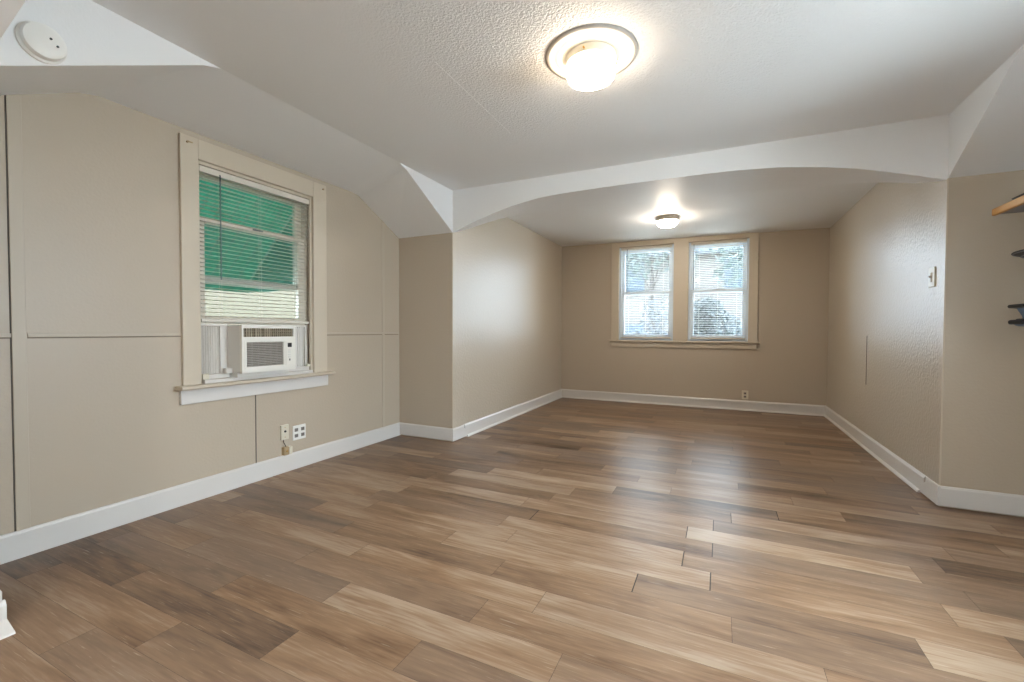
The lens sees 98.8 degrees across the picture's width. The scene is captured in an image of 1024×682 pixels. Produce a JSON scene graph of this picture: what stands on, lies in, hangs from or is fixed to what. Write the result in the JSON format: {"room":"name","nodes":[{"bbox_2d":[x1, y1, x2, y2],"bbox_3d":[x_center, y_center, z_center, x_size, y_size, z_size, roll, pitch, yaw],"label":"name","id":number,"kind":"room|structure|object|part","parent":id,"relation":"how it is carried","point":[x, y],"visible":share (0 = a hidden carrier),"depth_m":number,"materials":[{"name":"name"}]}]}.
{"room":"empty attic room","nodes":[
{"label":"empty attic room","id":0,"kind":"room"},
{"bbox_2d":[0,92,398,534],"bbox_3d":[-1.810,-0.255,3.110,0.150,2.450,3.075,1,1,25],"label":"wall","id":1,"kind":"structure","parent":0,"point":[108,425],"depth_m":2.36,"materials":[{"name":"beige paint"}]},
{"bbox_2d":[0,333,10,336],"bbox_3d":[-2.310,-0.023,1.883,0.007,0.018,0.220,1,1,25],"label":"trim","id":2,"kind":"structure","parent":1,"relation":"attached to","point":[1,334],"depth_m":1.96,"materials":[{"name":"beige paint"}]},
{"bbox_2d":[4,95,15,531],"bbox_3d":[-2.265,-0.165,1.979,0.003,2.080,0.005,1,1,25],"label":"trim","id":3,"kind":"structure","parent":1,"relation":"attached to","point":[4,95],"depth_m":1.98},
{"bbox_2d":[6,94,30,530],"bbox_3d":[-2.252,-0.165,2.001,0.007,2.080,0.047,1,1,25],"label":"trim","id":4,"kind":"structure","parent":1,"relation":"attached to","point":[13,102],"depth_m":2.00,"materials":[{"name":"beige paint"}]},
{"bbox_2d":[27,333,180,336],"bbox_3d":[-2.104,-0.033,2.318,0.007,0.018,0.639,1,1,25],"label":"trim","id":5,"kind":"structure","parent":1,"relation":"attached to","point":[28,334],"depth_m":2.25,"materials":[{"name":"beige paint"}]},
{"bbox_2d":[27,336,180,337],"bbox_3d":[-2.106,-0.021,2.319,0.002,0.006,0.639,1,1,25],"label":"trim","id":6,"kind":"structure","parent":1,"relation":"attached to","point":[111,336],"depth_m":2.31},
{"bbox_2d":[0,422,400,564],"bbox_3d":[-1.740,0.908,3.103,0.014,0.126,2.875,1,1,25],"label":"baseboard","id":7,"kind":"structure","parent":1,"relation":"attached to","point":[15,545],"depth_m":2.52,"materials":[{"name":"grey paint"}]},
{"bbox_2d":[199,178,292,292],"bbox_3d":[-2.351,-0.867,3.174,0.879,0.888,1.456,1,1,25],"label":"awning","id":8,"kind":"object","parent":1,"relation":"attached to","point":[212,285],"visible":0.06,"depth_m":3.67,"materials":[{"name":"teal fabric"}]},
{"bbox_3d":[-2.039,-0.873,3.828,0.875,0.870,0.006,1,1,25],"label":"panel","id":9,"kind":"part","parent":8,"relation":"part of","materials":[{"name":"teal fabric"}]},
{"bbox_2d":[175,133,335,404],"bbox_3d":[-1.772,-0.432,3.088,0.223,1.603,1.125,1,1,25],"label":"window","id":10,"kind":"structure","parent":1,"relation":"in","point":[193,152],"depth_m":2.94,"materials":[{"name":"beige paint"}]},
{"bbox_3d":[-1.844,-0.740,3.102,0.030,0.710,0.792,1,1,25],"label":"sash","id":11,"kind":"part","parent":10,"relation":"part of","materials":[{"name":"beige paint"}]},
{"bbox_3d":[-1.812,-0.455,3.093,0.032,0.679,0.792,1,1,25],"label":"sash","id":12,"kind":"part","parent":10,"relation":"part of","materials":[{"name":"beige paint"}]},
{"bbox_2d":[199,165,308,323],"bbox_3d":[-1.757,-0.608,3.063,0.039,0.963,0.796,1,1,25],"label":"blind","id":13,"kind":"object","parent":10,"relation":"attached to","point":[202,169],"visible":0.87,"depth_m":3.00,"materials":[{"name":"white plastic"}]},
{"bbox_3d":[-1.877,-0.598,2.821,0.027,0.933,0.002,1,1,25],"label":"ladder cord","id":14,"kind":"part","parent":13,"relation":"part of","materials":[{"name":"white fabric"}]},
{"bbox_3d":[-1.762,-0.137,3.076,0.024,0.020,0.790,1,1,25],"label":"rail","id":15,"kind":"part","parent":13,"relation":"part of","materials":[{"name":"white plastic"}]},
{"bbox_3d":[-1.761,-0.603,3.066,0.027,0.933,0.002,1,1,25],"label":"ladder cord","id":16,"kind":"part","parent":13,"relation":"part of","materials":[{"name":"white fabric"}]},
{"bbox_3d":[-1.645,-0.608,3.310,0.027,0.933,0.002,1,1,25],"label":"ladder cord","id":17,"kind":"part","parent":13,"relation":"part of","materials":[{"name":"white fabric"}]},
{"bbox_3d":[-1.756,-0.428,3.067,0.020,1.370,0.840,1,1,25],"label":"stop moulding","id":18,"kind":"part","parent":10,"relation":"part of","materials":[{"name":"beige paint"}]},
{"bbox_2d":[201,324,312,383],"bbox_3d":[-1.854,0.069,3.124,0.486,0.370,0.796,1,1,25],"label":"air conditioner","id":19,"kind":"object","parent":10,"relation":"on","point":[228,352],"visible":0.95,"depth_m":2.89,"materials":[{"name":"white plastic"}]},
{"bbox_3d":[-1.933,0.059,2.794,0.012,0.307,0.132,1,1,25],"label":"accordion panel","id":20,"kind":"part","parent":19,"relation":"part of","materials":[{"name":"white plastic"}]},
{"bbox_3d":[-1.912,0.065,2.809,0.040,0.348,0.177,1,1,25],"label":"panel rail","id":21,"kind":"part","parent":19,"relation":"part of","materials":[{"name":"white plastic"}]},
{"bbox_3d":[-1.759,0.245,3.083,0.078,0.022,0.796,1,1,25],"label":"support rail","id":22,"kind":"part","parent":19,"relation":"part of","materials":[{"name":"white plastic"}]},
{"bbox_3d":[-1.756,0.218,3.051,0.110,0.033,0.375,1,1,25],"label":"support rail","id":23,"kind":"part","parent":19,"relation":"part of","materials":[{"name":"white plastic"}]},
{"bbox_2d":[247,342,283,366],"bbox_3d":[-1.671,0.087,2.972,0.014,0.159,0.266,1,1,25],"label":"grille","id":24,"kind":"object","parent":19,"relation":"attached to","point":[259,354],"depth_m":2.97,"materials":[{"name":"white plastic"}]},
{"bbox_3d":[-1.663,0.087,2.968,0.004,0.186,0.294,1,1,25],"label":"intake frame","id":25,"kind":"part","parent":19,"relation":"part of","materials":[{"name":"white plastic"}]},
{"bbox_3d":[-1.661,0.048,3.002,0.024,0.315,0.395,1,1,25],"label":"panel","id":26,"kind":"part","parent":19,"relation":"part of","materials":[{"name":"white plastic"}]},
{"bbox_2d":[244,328,292,336],"bbox_3d":[-1.661,-0.058,2.996,0.015,0.057,0.364,1,1,25],"label":"air vent","id":27,"kind":"object","parent":19,"relation":"attached to","point":[248,332],"depth_m":2.99,"materials":[{"name":"beige plastic"}]},
{"bbox_3d":[-1.583,0.084,3.137,0.004,0.170,0.073,1,1,25],"label":"control panel","id":28,"kind":"part","parent":19,"relation":"part of","materials":[{"name":"white plastic"}]},
{"bbox_3d":[-1.658,0.053,3.344,0.040,0.348,0.232,1,1,25],"label":"panel rail","id":29,"kind":"part","parent":19,"relation":"part of","materials":[{"name":"white plastic"}]},
{"bbox_3d":[-1.653,0.046,3.391,0.008,0.307,0.102,1,1,25],"label":"accordion panel","id":30,"kind":"part","parent":19,"relation":"part of","materials":[{"name":"white plastic"}]},
{"bbox_3d":[-1.835,-0.429,3.105,0.095,1.368,0.836,1,1,25],"label":"frame","id":31,"kind":"part","parent":10,"relation":"part of","materials":[{"name":"beige paint"}]},
{"bbox_2d":[255,395,256,462],"bbox_3d":[-1.774,0.613,3.038,0.002,0.480,0.007,1,1,25],"label":"trim","id":32,"kind":"structure","parent":1,"relation":"attached to","point":[255,395],"depth_m":3.04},
{"bbox_2d":[280,424,288,446],"bbox_3d":[-1.674,0.700,3.229,0.022,0.167,0.064,1,1,25],"label":"phone jack","id":33,"kind":"object","parent":1,"relation":"attached to","point":[284,429],"visible":1,"depth_m":3.22,"materials":[{"name":"beige plastic"}]},
{"bbox_2d":[282,446,292,455],"bbox_3d":[-1.660,0.808,3.241,0.039,0.060,0.070,1,1,25],"label":"junction box","id":34,"kind":"object","parent":1,"relation":"attached to","point":[287,450],"visible":1,"depth_m":3.23,"materials":[{"name":"beige plastic"}]},
{"bbox_2d":[293,424,305,440],"bbox_3d":[-1.623,0.695,3.349,0.011,0.110,0.112,1,1,25],"label":"power outlet","id":35,"kind":"object","parent":1,"relation":"attached to","point":[299,431],"visible":1,"depth_m":3.35,"materials":[{"name":"white plastic"}]},
{"bbox_2d":[327,332,398,334],"bbox_3d":[-1.322,-0.069,3.963,0.007,0.018,0.894,1,1,25],"label":"trim","id":36,"kind":"structure","parent":1,"relation":"attached to","point":[328,333],"depth_m":3.87,"materials":[{"name":"beige paint"}]},
{"bbox_2d":[350,334,397,334],"bbox_3d":[-1.324,-0.057,3.964,0.002,0.006,0.894,1,1,25],"label":"trim","id":37,"kind":"structure","parent":1,"relation":"attached to","point":[350,334],"depth_m":4.04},
{"bbox_2d":[382,221,384,426],"bbox_3d":[-1.223,-0.172,4.170,0.005,2.000,0.034,1,1,25],"label":"trim","id":38,"kind":"structure","parent":1,"relation":"attached to","point":[383,272],"depth_m":4.17,"materials":[{"name":"beige paint"}]},
{"bbox_2d":[399,233,451,441],"bbox_3d":[-0.888,-0.080,4.324,0.779,2.050,0.100,1,1,25],"label":"wall","id":39,"kind":"structure","parent":0,"point":[425,262],"depth_m":4.24,"materials":[{"name":"beige paint"}]},
{"bbox_2d":[400,423,451,440],"bbox_3d":[-0.848,0.878,4.262,0.630,0.114,0.014,1,1,25],"label":"baseboard","id":40,"kind":"structure","parent":39,"relation":"attached to","point":[425,431],"depth_m":4.25,"materials":[{"name":"grey paint"}]},
{"bbox_2d":[452,217,561,441],"bbox_3d":[0.067,-0.330,5.535,0.100,2.500,3.117,1,1,25],"label":"wall","id":41,"kind":"structure","parent":0,"point":[507,276],"depth_m":5.09,"materials":[{"name":"beige paint"}]},
{"bbox_2d":[452,233,452,427],"bbox_3d":[-0.557,-0.094,4.112,0.007,1.830,0.009,1,1,25],"label":"trim","id":42,"kind":"structure","parent":41,"relation":"attached to","point":[452,233],"depth_m":4.11,"materials":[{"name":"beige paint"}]},
{"bbox_2d":[452,389,561,440],"bbox_3d":[0.118,0.854,5.529,0.028,0.134,3.132,1,1,25],"label":"baseboard","id":43,"kind":"structure","parent":41,"relation":"attached to","point":[473,427],"depth_m":5.01,"materials":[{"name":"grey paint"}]},
{"bbox_2d":[0,398,1023,681],"bbox_3d":[0.371,1.058,2.279,4.837,0.120,9.093,1,1,25],"label":"floor","id":44,"kind":"structure","parent":0,"point":[562,539],"depth_m":1.90,"materials":[{"name":"wood"}]},
{"bbox_2d":[0,0,1023,246],"bbox_3d":[0.378,-1.160,2.227,4.577,0.428,8.833,1,1,25],"label":"ceiling","id":45,"kind":"structure","parent":0,"point":[727,117],"depth_m":2.37,"materials":[{"name":"white paint"}]},
{"bbox_2d":[14,21,66,64],"bbox_3d":[-1.709,-1.092,1.602,0.044,0.136,0.136,1,1,25],"label":"smoke detector","id":46,"kind":"object","parent":45,"relation":"attached to","point":[38,40],"visible":1,"depth_m":1.59,"materials":[{"name":"white plastic"}]},
{"bbox_2d":[434,62,509,132],"bbox_3d":[-0.194,-1.359,2.499,0.006,0.007,0.840,1,1,25],"label":"trim","id":47,"kind":"structure","parent":45,"relation":"attached to","point":[434,62],"depth_m":2.41,"materials":[{"name":"white paint"}]},
{"bbox_2d":[545,23,637,90],"bbox_3d":[0.370,-1.283,2.060,0.427,0.131,0.427,1,1,25],"label":"ceiling light","id":48,"kind":"object","parent":45,"relation":"attached to","point":[589,56],"visible":1,"depth_m":1.98,"materials":[{"name":"frosted white glass"},{"name":"metal"}]},
{"bbox_3d":[0.370,-1.256,2.061,0.224,0.076,0.224,1,1,25],"label":"glass globe","id":49,"kind":"part","parent":48,"relation":"part of","materials":[{"name":"white glass"}]},
{"bbox_2d":[656,215,678,227],"bbox_3d":[1.780,-1.363,5.026,0.250,0.118,0.250,1,1,25],"label":"ceiling light","id":50,"kind":"object","parent":45,"relation":"attached to","point":[663,221],"visible":1,"depth_m":4.94,"materials":[{"name":"white glass"}]},
{"bbox_3d":[1.780,-1.338,5.027,0.233,0.067,0.233,1,1,25],"label":"glass globe","id":51,"kind":"part","parent":50,"relation":"part of","materials":[{"name":"white glass"}]},
{"bbox_2d":[561,228,829,405],"bbox_3d":[2.382,-0.339,6.245,3.673,2.500,0.150,1,1,25],"label":"wall","id":52,"kind":"structure","parent":0,"point":[788,364],"depth_m":5.89,"materials":[{"name":"beige paint"}]},
{"bbox_2d":[619,244,673,340],"bbox_3d":[1.974,-0.695,6.442,0.773,1.370,0.110,1,1,25],"label":"window","id":53,"kind":"structure","parent":52,"relation":"in","point":[670,292],"depth_m":6.45,"materials":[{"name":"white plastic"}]},
{"bbox_2d":[621,244,671,338],"bbox_3d":[1.943,-0.706,6.377,0.709,1.335,0.037,1,1,25],"label":"blind","id":54,"kind":"object","parent":53,"relation":"attached to","point":[663,247],"visible":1,"depth_m":6.37,"materials":[{"name":"white plastic"}]},
{"bbox_3d":[1.943,-0.049,6.396,0.703,0.020,0.022,1,1,25],"label":"rail","id":55,"kind":"part","parent":54,"relation":"part of","materials":[{"name":"white plastic"}]},
{"bbox_3d":[1.968,-0.385,6.438,0.713,0.690,0.030,1,1,25],"label":"sash","id":56,"kind":"part","parent":53,"relation":"part of","materials":[{"name":"white plastic"}]},
{"bbox_3d":[1.984,-1.015,6.454,0.713,0.670,0.030,1,1,25],"label":"sash","id":57,"kind":"part","parent":53,"relation":"part of","materials":[{"name":"white plastic"}]},
{"bbox_2d":[611,342,756,348],"bbox_3d":[2.354,0.059,6.173,1.906,0.072,0.021,1,1,25],"label":"trim","id":58,"kind":"structure","parent":52,"relation":"attached to","point":[613,344],"depth_m":6.13,"materials":[{"name":"beige paint"}]},
{"bbox_2d":[609,340,759,343],"bbox_3d":[2.358,0.010,6.181,1.966,0.025,0.100,1,1,25],"label":"trim","id":59,"kind":"structure","parent":52,"relation":"attached to","point":[609,340],"depth_m":6.09,"materials":[{"name":"beige paint"}]},
{"bbox_2d":[611,232,758,341],"bbox_3d":[2.356,-0.720,6.154,1.916,1.437,0.024,1,1,25],"label":"trim","id":60,"kind":"structure","parent":52,"relation":"attached to","point":[681,245],"depth_m":6.13,"materials":[{"name":"beige paint"}]},
{"bbox_2d":[562,389,825,415],"bbox_3d":[2.340,0.846,6.192,3.473,0.134,0.028,1,1,25],"label":"baseboard","id":61,"kind":"structure","parent":52,"relation":"attached to","point":[759,406],"depth_m":6.06,"materials":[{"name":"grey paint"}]},
{"bbox_2d":[688,238,749,341],"bbox_3d":[2.830,-0.682,6.035,0.750,1.370,0.110,1,1,25],"label":"window","id":62,"kind":"structure","parent":52,"relation":"in","point":[745,285],"depth_m":5.99,"materials":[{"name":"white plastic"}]},
{"bbox_3d":[2.824,-0.372,6.032,0.690,0.690,0.030,1,1,25],"label":"sash","id":63,"kind":"part","parent":62,"relation":"part of","materials":[{"name":"white plastic"}]},
{"bbox_2d":[690,239,746,338],"bbox_3d":[2.800,-0.694,5.970,0.686,1.335,0.037,1,1,25],"label":"blind","id":64,"kind":"object","parent":62,"relation":"attached to","point":[733,241],"visible":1,"depth_m":5.97,"materials":[{"name":"white plastic"}]},
{"bbox_3d":[2.800,-0.036,5.990,0.680,0.020,0.022,1,1,25],"label":"rail","id":65,"kind":"part","parent":64,"relation":"part of","materials":[{"name":"white plastic"}]},
{"bbox_3d":[2.841,-1.003,6.047,0.690,0.670,0.030,1,1,25],"label":"sash","id":66,"kind":"part","parent":62,"relation":"part of","materials":[{"name":"white plastic"}]},
{"bbox_2d":[742,390,747,399],"bbox_3d":[3.101,0.719,5.839,0.075,0.118,0.010,1,1,25],"label":"power outlet","id":67,"kind":"object","parent":52,"relation":"attached to","point":[744,393],"visible":1,"depth_m":5.84,"materials":[{"name":"beige plastic"}]},
{"bbox_2d":[827,180,946,505],"bbox_3d":[3.295,-0.283,4.003,0.100,2.500,3.117,1,1,25],"label":"wall","id":68,"kind":"structure","parent":0,"point":[883,249],"depth_m":3.42,"materials":[{"name":"beige paint"}]},
{"bbox_2d":[824,406,940,505],"bbox_3d":[3.230,0.899,4.052,0.028,0.134,3.132,1,1,25],"label":"baseboard","id":69,"kind":"structure","parent":68,"relation":"attached to","point":[911,476],"depth_m":3.35,"materials":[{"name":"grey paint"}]},
{"bbox_2d":[928,267,935,287],"bbox_3d":[2.644,-0.402,2.770,0.023,0.124,0.088,1,1,25],"label":"light switch","id":70,"kind":"object","parent":68,"relation":"attached to","point":[932,271],"visible":1,"depth_m":2.75,"materials":[{"name":"beige plastic"}]},
{"bbox_2d":[939,178,948,484],"bbox_3d":[2.581,-0.048,2.622,0.007,1.830,0.009,1,1,25],"label":"trim","id":71,"kind":"structure","parent":68,"relation":"attached to","point":[947,189],"depth_m":2.62,"materials":[{"name":"beige paint"}]},
{"bbox_2d":[940,170,1023,516],"bbox_3d":[2.866,-0.025,2.542,0.583,2.050,0.100,1,1,25],"label":"wall","id":72,"kind":"structure","parent":0,"point":[983,424],"depth_m":2.55,"materials":[{"name":"beige paint"}]},
{"bbox_2d":[940,486,1023,515],"bbox_3d":[2.770,0.932,2.545,0.434,0.116,0.014,1,1,25],"label":"baseboard","id":73,"kind":"structure","parent":72,"relation":"attached to","point":[995,502],"depth_m":2.55,"materials":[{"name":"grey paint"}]},
{"bbox_3d":[-2.479,-0.214,0.232,0.150,2.500,2.700,1,1,25],"label":"wall","id":74,"kind":"structure","parent":0,"visible":0},
{"bbox_2d":[0,599,15,639],"bbox_3d":[-2.353,0.987,0.260,0.086,0.097,2.812,1,1,25],"label":"baseboard","id":75,"kind":"structure","parent":74,"relation":"attached to","point":[6,630],"depth_m":1.52,"materials":[{"name":"white paint"}]},
{"bbox_3d":[2.424,-0.193,1.101,0.150,2.450,3.075,1,1,25],"label":"wall","id":76,"kind":"structure","parent":0,"visible":0},
{"bbox_2d":[992,195,1023,215],"bbox_3d":[2.617,-0.639,2.010,0.291,0.162,0.800,1,1,25],"label":"wall shelf","id":77,"kind":"object","parent":76,"relation":"attached to","point":[1016,205],"visible":1,"depth_m":2.31,"materials":[{"name":"brown wood"}]},
{"bbox_2d":[1007,303,1023,325],"bbox_3d":[2.796,-0.126,2.312,0.212,0.141,0.140,1,1,25],"label":"shelf","id":78,"kind":"object","parent":76,"relation":"attached to","point":[1020,307],"visible":1,"depth_m":2.35,"materials":[{"name":"black metal"}]},
{"bbox_2d":[1011,249,1023,258],"bbox_3d":[2.742,-0.441,2.231,0.250,0.056,0.500,1,1,25],"label":"wall basket","id":79,"kind":"object","parent":76,"relation":"attached to","point":[1020,253],"visible":1,"depth_m":2.31,"materials":[{"name":"black metal"}]},
{"label":"outside","id":80,"kind":"structure","parent":0,"visible":0},
{"bbox_3d":[10.717,1.555,22.626,120.000,0.200,130.000,1,1,25],"label":"ground","id":81,"kind":"structure","parent":80,"visible":0},
{"bbox_2d":[200,182,294,324],"bbox_3d":[-6.267,-0.537,11.270,6.700,8.200,11.700,1,1,25],"label":"neighbor house","id":82,"kind":"structure","parent":81,"relation":"on","point":[234,313],"depth_m":7.73,"materials":[{"name":"beige"}]},
{"bbox_2d":[625,296,668,334],"bbox_3d":[3.311,0.331,10.228,1.800,2.779,0.887,1,1,25],"label":"shrub","id":83,"kind":"object","parent":81,"relation":"on","point":[656,323],"visible":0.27,"depth_m":10.13,"materials":[{"name":"green plant"}]},
{"bbox_2d":[625,248,706,331],"bbox_3d":[5.964,-2.172,18.153,4.814,7.430,3.013,1,1,25],"label":"tree","id":84,"kind":"object","parent":81,"relation":"on","point":[644,254],"visible":0.12,"depth_m":18.19,"materials":[{"name":"green plant"}]},
{"bbox_2d":[625,246,742,332],"bbox_3d":[10.898,-1.907,25.232,8.700,10.400,6.700,1,1,25],"label":"neighbor house","id":85,"kind":"structure","parent":81,"relation":"on","point":[733,300],"depth_m":23.05,"materials":[{"name":"white"}]},
{"bbox_2d":[694,296,741,334],"bbox_3d":[3.968,0.418,8.919,1.598,2.671,0.971,0,1,12],"label":"shrub","id":86,"kind":"object","parent":81,"relation":"on","point":[713,313],"visible":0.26,"depth_m":8.65,"materials":[{"name":"green plant"}]},
{"bbox_2d":[708,246,742,287],"bbox_3d":[10.047,-1.927,16.305,5.068,7.055,3.179,1,1,25],"label":"tree","id":87,"kind":"object","parent":81,"relation":"on","point":[735,278],"visible":0.09,"depth_m":16.84,"materials":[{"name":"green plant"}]}
]}

